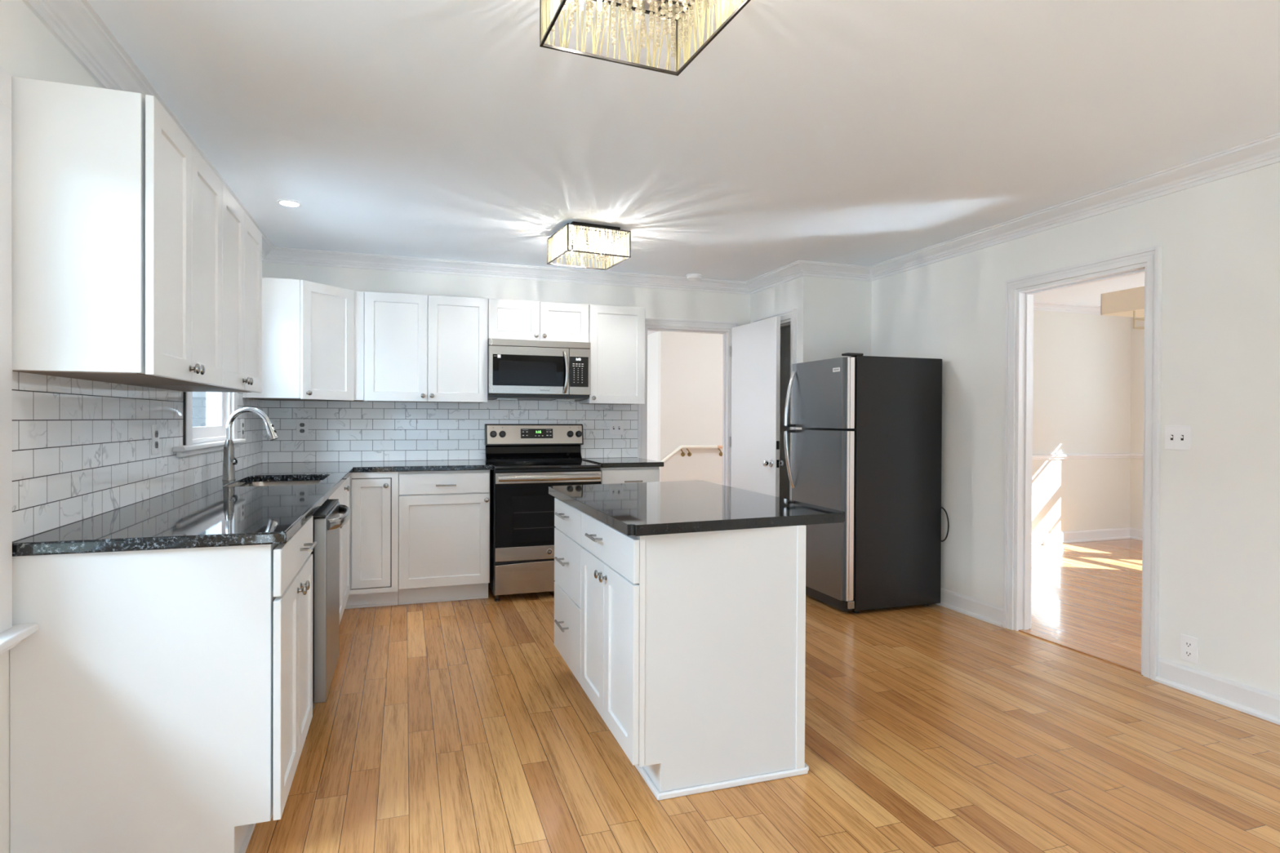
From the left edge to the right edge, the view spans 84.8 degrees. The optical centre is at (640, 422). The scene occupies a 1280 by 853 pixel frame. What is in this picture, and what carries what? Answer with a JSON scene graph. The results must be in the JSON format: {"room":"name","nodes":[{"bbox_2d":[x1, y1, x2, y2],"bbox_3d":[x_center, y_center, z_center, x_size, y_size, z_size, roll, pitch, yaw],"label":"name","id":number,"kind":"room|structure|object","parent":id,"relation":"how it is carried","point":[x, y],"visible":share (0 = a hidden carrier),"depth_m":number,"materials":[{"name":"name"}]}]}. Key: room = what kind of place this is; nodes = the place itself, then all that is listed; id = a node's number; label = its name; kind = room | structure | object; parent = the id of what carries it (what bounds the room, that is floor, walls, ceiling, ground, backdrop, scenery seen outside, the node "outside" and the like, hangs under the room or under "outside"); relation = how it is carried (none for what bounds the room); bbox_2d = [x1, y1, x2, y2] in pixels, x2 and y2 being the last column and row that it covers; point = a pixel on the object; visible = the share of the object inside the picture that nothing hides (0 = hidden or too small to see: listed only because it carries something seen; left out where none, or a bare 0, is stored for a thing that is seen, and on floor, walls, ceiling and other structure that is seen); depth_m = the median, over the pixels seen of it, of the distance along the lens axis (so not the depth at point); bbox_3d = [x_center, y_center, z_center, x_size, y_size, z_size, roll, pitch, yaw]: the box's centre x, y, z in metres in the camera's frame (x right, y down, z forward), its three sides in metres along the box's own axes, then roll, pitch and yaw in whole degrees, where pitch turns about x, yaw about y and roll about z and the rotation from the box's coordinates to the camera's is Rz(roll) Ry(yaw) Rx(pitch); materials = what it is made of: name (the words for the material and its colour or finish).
{"room":"kitchen","nodes":[
{"label":"kitchen","id":0,"kind":"room"},
{"bbox_2d":[0,0,231,852],"bbox_3d":[-1.524,0.027,1.354,0.120,2.441,7.700,0,0,-19],"label":"wall","id":1,"kind":"structure","parent":0,"point":[28,50],"depth_m":1.82,"materials":[{"name":"paint"}]},
{"bbox_2d":[0,66,38,654],"bbox_3d":[-1.386,-0.148,1.040,0.182,1.435,1.590,0,0,-19],"label":"window","id":2,"kind":"structure","parent":1,"relation":"in","point":[11,636],"depth_m":1.73,"materials":[{"name":"paint"}]},
{"bbox_2d":[11,76,222,386],"bbox_3d":[-1.554,-0.505,2.177,0.345,0.746,0.742,0,0,-19],"label":"upper cabinet","id":3,"kind":"object","parent":1,"relation":"attached to","point":[117,215],"visible":0.98,"depth_m":1.84,"materials":[{"name":"paint"}]},
{"bbox_2d":[12,371,262,542],"bbox_3d":[-2.127,0.043,3.345,0.006,0.500,3.329,0,0,-19],"label":"backsplash","id":4,"kind":"structure","parent":1,"relation":"attached to","point":[82,449],"depth_m":2.26,"materials":[{"name":"tile"}]},
{"bbox_2d":[151,424,159,454],"bbox_3d":[-1.936,0.067,2.801,0.008,0.120,0.075,0,0,-19],"label":"outlet","id":5,"kind":"object","parent":4,"relation":"attached to","point":[155,428],"visible":1,"depth_m":2.79,"materials":[{"name":"white plastic"}]},
{"bbox_2d":[155,431,158,437],"bbox_3d":[-1.934,0.045,2.802,0.002,0.027,0.033,0,0,-19],"label":"receptacle","id":6,"kind":"object","parent":5,"relation":"attached to","point":[156,432],"depth_m":2.80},
{"bbox_2d":[155,441,158,448],"bbox_3d":[-1.934,0.088,2.803,0.002,0.027,0.033,0,0,-19],"label":"receptacle","id":7,"kind":"object","parent":5,"relation":"attached to","point":[156,442],"depth_m":2.80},
{"bbox_2d":[240,418,244,438],"bbox_3d":[-2.438,0.036,4.296,0.008,0.120,0.075,0,0,-19],"label":"outlet","id":8,"kind":"object","parent":4,"relation":"attached to","point":[242,420],"visible":0.95,"depth_m":4.28,"materials":[{"name":"white plastic"}]},
{"bbox_2d":[182,391,186,445],"bbox_3d":[-2.062,-0.019,3.166,0.014,0.240,0.011,0,0,-19],"label":"strip","id":9,"kind":"object","parent":1,"relation":"attached to","point":[184,393],"visible":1,"depth_m":3.16,"materials":[{"name":"metal"}]},
{"bbox_2d":[128,183,262,393],"bbox_3d":[-1.792,-0.510,2.885,0.345,0.746,0.750,0,0,-19],"label":"upper cabinet","id":10,"kind":"object","parent":1,"relation":"attached to","point":[242,241],"visible":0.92,"depth_m":2.87,"materials":[{"name":"paint"}]},
{"bbox_2d":[172,391,245,457],"bbox_3d":[-2.243,-0.368,3.578,0.172,1.033,1.230,0,0,-19],"label":"window","id":11,"kind":"structure","parent":1,"relation":"in","point":[218,404],"depth_m":3.85,"materials":[{"name":"paint"}]},
{"bbox_2d":[262,262,790,499],"bbox_3d":[-0.529,0.005,5.696,4.531,2.441,0.100,0,0,-19],"label":"wall","id":12,"kind":"structure","parent":0,"point":[657,303],"depth_m":5.61,"materials":[{"name":"paint"}]},
{"bbox_2d":[243,277,366,401],"bbox_3d":[-2.226,-0.528,4.720,0.678,0.752,0.650,0,0,-19],"label":"upper cabinet","id":13,"kind":"object","parent":12,"relation":"attached to","point":[313,333],"visible":0.97,"depth_m":4.49,"materials":[{"name":"paint"}]},
{"bbox_2d":[364,291,488,403],"bbox_3d":[-1.551,-0.527,5.095,0.837,0.752,0.369,0,0,-19],"label":"upper cabinet","id":14,"kind":"object","parent":12,"relation":"attached to","point":[418,348],"visible":1,"depth_m":4.94,"materials":[{"name":"paint"}]},
{"bbox_2d":[262,400,637,462],"bbox_3d":[-1.333,0.034,5.371,2.799,0.500,0.006,0,0,-19],"label":"backsplash","id":15,"kind":"structure","parent":12,"relation":"attached to","point":[338,431],"depth_m":5.25,"materials":[{"name":"tile"}]},
{"bbox_2d":[296,419,307,436],"bbox_3d":[-2.412,0.037,5.001,0.075,0.120,0.008,0,0,-19],"label":"outlet","id":16,"kind":"object","parent":15,"relation":"attached to","point":[301,424],"visible":1,"depth_m":5.00,"materials":[{"name":"white plastic"}]},
{"bbox_2d":[609,421,623,435],"bbox_3d":[-0.194,0.042,5.740,0.118,0.115,0.018,0,0,-19],"label":"light switch","id":17,"kind":"object","parent":15,"relation":"attached to","point":[616,428],"visible":1,"depth_m":5.75,"materials":[{"name":"white plastic"}]},
{"bbox_2d":[488,298,588,342],"bbox_3d":[-0.794,-0.755,5.347,0.753,0.292,0.369,0,0,-19],"label":"upper cabinet","id":18,"kind":"object","parent":12,"relation":"attached to","point":[508,319],"visible":0.94,"depth_m":5.19,"materials":[{"name":"paint"}]},
{"bbox_2d":[487,338,591,400],"bbox_3d":[-0.786,-0.389,5.316,0.752,0.437,0.436,0,0,-19],"label":"microwave","id":19,"kind":"object","parent":18,"relation":"attached to","point":[518,370],"visible":1,"depth_m":5.15,"materials":[{"name":"silver metal"}]},
{"bbox_2d":[578,304,644,404],"bbox_3d":[-0.224,-0.524,5.540,0.449,0.752,0.369,0,0,-19],"label":"upper cabinet","id":20,"kind":"object","parent":12,"relation":"attached to","point":[616,334],"visible":0.98,"depth_m":5.40,"materials":[{"name":"paint"}]},
{"bbox_2d":[637,317,737,486],"bbox_3d":[0.393,0.178,5.994,0.906,2.101,0.125,0,0,-19],"label":"door frame","id":21,"kind":"structure","parent":12,"relation":"attached to","point":[662,323],"depth_m":6.02,"materials":[{"name":"paint"}]},
{"bbox_2d":[728,316,783,497],"bbox_3d":[0.941,0.203,5.731,0.165,2.038,0.722,0,0,-19],"label":"door","id":22,"kind":"structure","parent":12,"relation":"in","point":[755,348],"depth_m":5.65,"materials":[{"name":"paint"}]},
{"bbox_2d":[646,331,658,461],"bbox_3d":[-0.112,-0.022,10.689,0.100,2.441,2.500,0,0,-19],"label":"door frame","id":23,"kind":"structure","parent":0,"point":[652,339],"depth_m":9.69,"materials":[{"name":"paint"}]},
{"bbox_2d":[87,0,1279,335],"bbox_3d":[1.573,-1.279,5.443,8.590,0.150,13.700,0,0,-19],"label":"ceiling","id":24,"kind":"structure","parent":0,"point":[854,132],"depth_m":2.74,"materials":[{"name":"paint"}]},
{"bbox_2d":[276,200,302,207],"bbox_3d":[-1.933,-1.208,3.861,0.124,0.005,0.124,0,0,-19],"label":"recessed light","id":25,"kind":"object","parent":24,"relation":"in","point":[284,202],"visible":1,"depth_m":3.86,"materials":[{"name":"white plastic"}]},
{"bbox_2d":[546,221,631,270],"bbox_3d":[-0.328,-1.110,4.398,0.407,0.192,0.407,0,0,-25],"label":"crystal ceiling light","id":26,"kind":"object","parent":24,"relation":"attached to","point":[604,238],"visible":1,"depth_m":4.30,"materials":[{"name":"glass"}]},
{"bbox_2d":[539,0,751,75],"bbox_3d":[-0.001,-1.093,1.752,0.407,0.192,0.407,0,0,-23],"label":"crystal ceiling light","id":27,"kind":"object","parent":24,"relation":"attached to","point":[552,10],"visible":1,"depth_m":1.90,"materials":[{"name":"glass"}]},
{"bbox_2d":[686,273,702,280],"bbox_3d":[0.442,-1.192,5.750,0.132,0.037,0.132,0,0,-19],"label":"smoke detector","id":28,"kind":"object","parent":24,"relation":"attached to","point":[692,277],"visible":1,"depth_m":5.71,"materials":[{"name":"white plastic"}]},
{"bbox_2d":[1101,286,1144,329],"bbox_3d":[4.014,-0.953,5.099,0.760,0.495,0.810,0,0,-19],"label":"chandelier","id":29,"kind":"object","parent":24,"relation":"hanging from","point":[1128,302],"visible":0.07,"depth_m":5.24,"materials":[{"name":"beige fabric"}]},
{"bbox_2d":[657,331,723,484],"bbox_3d":[1.582,-0.010,9.886,2.800,2.441,0.100,0,0,-19],"label":"wall","id":30,"kind":"structure","parent":0,"point":[691,365],"depth_m":9.53,"materials":[{"name":"paint"}]},
{"bbox_2d":[660,445,722,462],"bbox_3d":[0.641,0.482,9.475,1.083,0.357,0.088,0,0,-19],"label":"handrail","id":31,"kind":"object","parent":30,"relation":"attached to","point":[682,454],"visible":0.9,"depth_m":9.45,"materials":[{"name":"paint"}]},
{"bbox_2d":[244,538,1279,852],"bbox_3d":[2.501,1.317,2.662,8.590,0.120,7.800,0,0,-19],"label":"floor","id":32,"kind":"structure","parent":0,"point":[459,726],"depth_m":2.68,"materials":[{"name":"brown wood"}]},
{"bbox_2d":[9,515,316,852],"bbox_3d":[-1.404,0.790,2.222,0.662,0.905,0.722,0,0,-19],"label":"base cabinet","id":33,"kind":"object","parent":32,"relation":"on","point":[161,700],"visible":0.95,"depth_m":1.89,"materials":[{"name":"paint"}]},
{"bbox_2d":[12,459,493,556],"bbox_3d":[-1.406,0.312,3.592,1.530,0.035,3.334,0,0,-19],"label":"countertop","id":34,"kind":"structure","parent":33,"relation":"on","point":[216,512],"depth_m":2.33,"materials":[{"name":"black stone"}]},
{"bbox_2d":[222,407,278,480],"bbox_3d":[-1.996,0.105,3.574,0.268,0.374,0.098,0,0,-7],"label":"faucet","id":35,"kind":"object","parent":34,"relation":"on","point":[229,461],"visible":1,"depth_m":3.57,"materials":[{"name":"silver metal"}]},
{"bbox_2d":[240,480,322,486],"bbox_3d":[-1.847,0.425,3.609,0.449,0.193,0.719,0,0,-19],"label":"sink","id":36,"kind":"object","parent":34,"relation":"in","point":[307,482],"visible":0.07,"depth_m":3.91,"materials":[{"name":"silver metal"}]},
{"bbox_2d":[305,498,351,739],"bbox_3d":[-1.570,0.797,2.915,0.671,0.882,0.573,0,0,-19],"label":"dishwasher","id":37,"kind":"object","parent":32,"relation":"on","point":[327,522],"visible":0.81,"depth_m":2.74,"materials":[{"name":"silver metal"}]},
{"bbox_2d":[310,517,315,711],"bbox_3d":[-1.625,0.747,2.896,0.555,0.762,0.565,0,0,-19],"label":"strip","id":38,"kind":"object","parent":37,"relation":"in","point":[313,553],"depth_m":2.72,"materials":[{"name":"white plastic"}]},
{"bbox_2d":[327,482,343,623],"bbox_3d":[-1.868,0.780,3.578,0.645,0.905,0.835,0,0,-19],"label":"base cabinet","id":39,"kind":"object","parent":32,"relation":"on","point":[339,493],"visible":0.05,"depth_m":3.99,"materials":[{"name":"paint"}]},
{"bbox_2d":[342,471,398,610],"bbox_3d":[-2.053,0.773,4.548,0.912,0.905,1.117,0,0,-19],"label":"base cabinet","id":40,"kind":"object","parent":32,"relation":"on","point":[371,533],"visible":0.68,"depth_m":4.59,"materials":[{"name":"paint"}]},
{"bbox_2d":[398,470,489,604],"bbox_3d":[-1.409,0.774,5.006,0.597,0.905,0.658,0,0,-19],"label":"base cabinet","id":41,"kind":"object","parent":32,"relation":"on","point":[444,516],"visible":0.98,"depth_m":4.74,"materials":[{"name":"paint"}]},
{"bbox_2d":[484,423,601,601],"bbox_3d":[-0.729,0.620,5.195,0.770,1.216,0.712,0,0,-19],"label":"range","id":42,"kind":"object","parent":32,"relation":"on","point":[526,460],"visible":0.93,"depth_m":4.88,"materials":[{"name":"silver metal"}]},
{"bbox_2d":[488,460,601,470],"bbox_3d":[-0.739,0.310,5.205,0.756,0.024,0.642,0,0,-19],"label":"cooktop","id":43,"kind":"object","parent":42,"relation":"in","point":[497,464],"depth_m":5.00,"materials":[{"name":"glass"}]},
{"bbox_2d":[600,466,659,484],"bbox_3d":[-0.157,0.777,5.412,0.452,0.905,0.631,0,0,-19],"label":"base cabinet","id":44,"kind":"object","parent":32,"relation":"on","point":[631,474],"visible":0.18,"depth_m":5.14,"materials":[{"name":"paint"}]},
{"bbox_2d":[582,457,663,467],"bbox_3d":[-0.152,0.307,5.437,0.483,0.035,0.634,0,0,-19],"label":"countertop","id":45,"kind":"structure","parent":44,"relation":"on","point":[605,462],"depth_m":5.20,"materials":[{"name":"black stone"}]},
{"bbox_2d":[554,497,808,799],"bbox_3d":[0.073,0.802,2.996,0.707,0.885,1.294,0,0,-19],"label":"kitchen island","id":46,"kind":"object","parent":32,"relation":"on","point":[690,648],"visible":0.94,"depth_m":2.42,"materials":[{"name":"paint"}]},
{"bbox_2d":[548,480,844,536],"bbox_3d":[0.151,0.341,3.068,0.884,0.036,1.454,0,0,-19],"label":"island countertop","id":47,"kind":"structure","parent":46,"relation":"on","point":[656,508],"depth_m":2.70,"materials":[{"name":"black stone"}]},
{"bbox_2d":[783,352,949,613],"bbox_3d":[1.536,0.395,4.878,0.877,1.690,0.712,0,0,-19],"label":"refrigerator","id":48,"kind":"object","parent":32,"relation":"on","point":[868,446],"visible":0.97,"depth_m":4.62,"materials":[{"name":"black metal"}]},
{"bbox_2d":[1018,628,1141,673],"bbox_3d":[2.427,1.247,3.861,0.088,0.006,0.748,0,0,-19],"label":"door threshold","id":49,"kind":"object","parent":32,"relation":"on","point":[1119,662],"visible":0.79,"depth_m":3.83,"materials":[{"name":"brown wood"}]},
{"bbox_2d":[750,275,813,429],"bbox_3d":[1.138,0.013,5.748,0.090,2.441,0.864,0,0,-19],"label":"wall","id":50,"kind":"structure","parent":0,"point":[797,293],"depth_m":5.39,"materials":[{"name":"paint"}]},
{"bbox_2d":[752,308,796,499],"bbox_3d":[1.125,0.174,5.746,0.115,2.117,0.682,0,0,-19],"label":"door frame","id":51,"kind":"structure","parent":50,"relation":"attached to","point":[791,314],"depth_m":5.45,"materials":[{"name":"paint"}]},
{"bbox_2d":[813,276,871,360],"bbox_3d":[1.552,0.016,5.479,0.523,2.441,0.090,0,0,-19],"label":"wall","id":52,"kind":"structure","parent":0,"point":[842,308],"depth_m":5.43,"materials":[{"name":"paint"}]},
{"bbox_2d":[871,162,1279,695],"bbox_3d":[2.801,0.037,2.753,0.110,2.441,7.600,0,0,-19],"label":"wall","id":53,"kind":"structure","parent":0,"point":[1220,240],"depth_m":3.28,"materials":[{"name":"paint"}]},
{"bbox_2d":[22,0,1279,294],"bbox_3d":[0.654,-1.143,2.024,4.431,0.091,7.600,0,0,-19],"label":"crown molding","id":54,"kind":"structure","parent":53,"relation":"attached to","point":[75,24],"depth_m":3.99,"materials":[{"name":"paint"}]},
{"bbox_2d":[934,587,1002,626],"bbox_3d":[1.703,1.184,4.839,0.639,0.114,1.393,0,0,-19],"label":"baseboard","id":55,"kind":"structure","parent":53,"relation":"attached to","point":[990,613],"depth_m":4.51,"materials":[{"name":"paint"}]},
{"bbox_2d":[1002,245,1162,680],"bbox_3d":[2.419,0.195,3.850,0.135,2.110,0.916,0,0,-19],"label":"door frame","id":56,"kind":"structure","parent":53,"relation":"attached to","point":[1018,365],"depth_m":4.11,"materials":[{"name":"paint"}]},
{"bbox_2d":[1164,425,1191,450],"bbox_3d":[2.542,0.070,3.323,0.018,0.115,0.115,0,0,-19],"label":"light switch","id":57,"kind":"object","parent":53,"relation":"attached to","point":[1176,437],"visible":1,"depth_m":3.32,"materials":[{"name":"white plastic"}]},
{"bbox_2d":[1180,634,1198,664],"bbox_3d":[2.562,1.056,3.272,0.008,0.120,0.075,0,0,-19],"label":"outlet","id":58,"kind":"object","parent":53,"relation":"attached to","point":[1188,645],"visible":1,"depth_m":3.27,"materials":[{"name":"white plastic"}]},
{"bbox_2d":[1184,640,1192,648],"bbox_3d":[2.559,1.034,3.271,0.002,0.027,0.033,0,0,-19],"label":"receptacle","id":59,"kind":"object","parent":58,"relation":"attached to","point":[1188,644],"depth_m":3.27,"materials":[{"name":"white plastic"}]},
{"bbox_2d":[1184,649,1192,657],"bbox_3d":[2.559,1.077,3.272,0.002,0.027,0.033,0,0,-19],"label":"receptacle","id":60,"kind":"object","parent":58,"relation":"attached to","point":[1188,653],"depth_m":3.27,"materials":[{"name":"white plastic"}]},
{"bbox_2d":[1155,657,1279,724],"bbox_3d":[3.225,1.212,1.269,0.026,0.114,4.500,0,0,-19],"label":"baseboard","id":61,"kind":"structure","parent":53,"relation":"attached to","point":[1249,700],"depth_m":3.13,"materials":[{"name":"paint"}]},
{"bbox_2d":[1031,310,1131,533],"bbox_3d":[3.441,0.010,7.003,3.809,2.451,0.150,0,0,-19],"label":"wall","id":62,"kind":"structure","parent":0,"point":[1082,362],"depth_m":7.31,"materials":[{"name":"paint"}]},
{"bbox_2d":[1033,301,1101,315],"bbox_3d":[4.672,-1.152,3.346,3.809,0.073,7.550,0,0,-19],"label":"trim","id":63,"kind":"structure","parent":62,"relation":"attached to","point":[1042,306],"depth_m":7.19,"materials":[{"name":"paint"}]},
{"bbox_2d":[1031,527,1142,545],"bbox_3d":[4.661,1.206,3.360,3.809,0.114,7.550,0,0,-19],"label":"baseboard","id":64,"kind":"structure","parent":62,"relation":"attached to","point":[1048,538],"depth_m":7.32,"materials":[{"name":"paint"}]},
{"bbox_2d":[1032,453,1142,459],"bbox_3d":[3.790,0.354,5.962,3.809,0.054,2.050,0,0,-19],"label":"chair rail","id":65,"kind":"object","parent":62,"relation":"attached to","point":[1101,455],"visible":0.14,"depth_m":7.32,"materials":[{"name":"paint"}]},
{"bbox_2d":[1129,317,1144,529],"bbox_3d":[6.505,-0.004,4.049,0.120,2.541,7.700,0,0,-19],"label":"wall","id":66,"kind":"structure","parent":0,"point":[1137,335],"depth_m":7.47,"materials":[{"name":"paint"}]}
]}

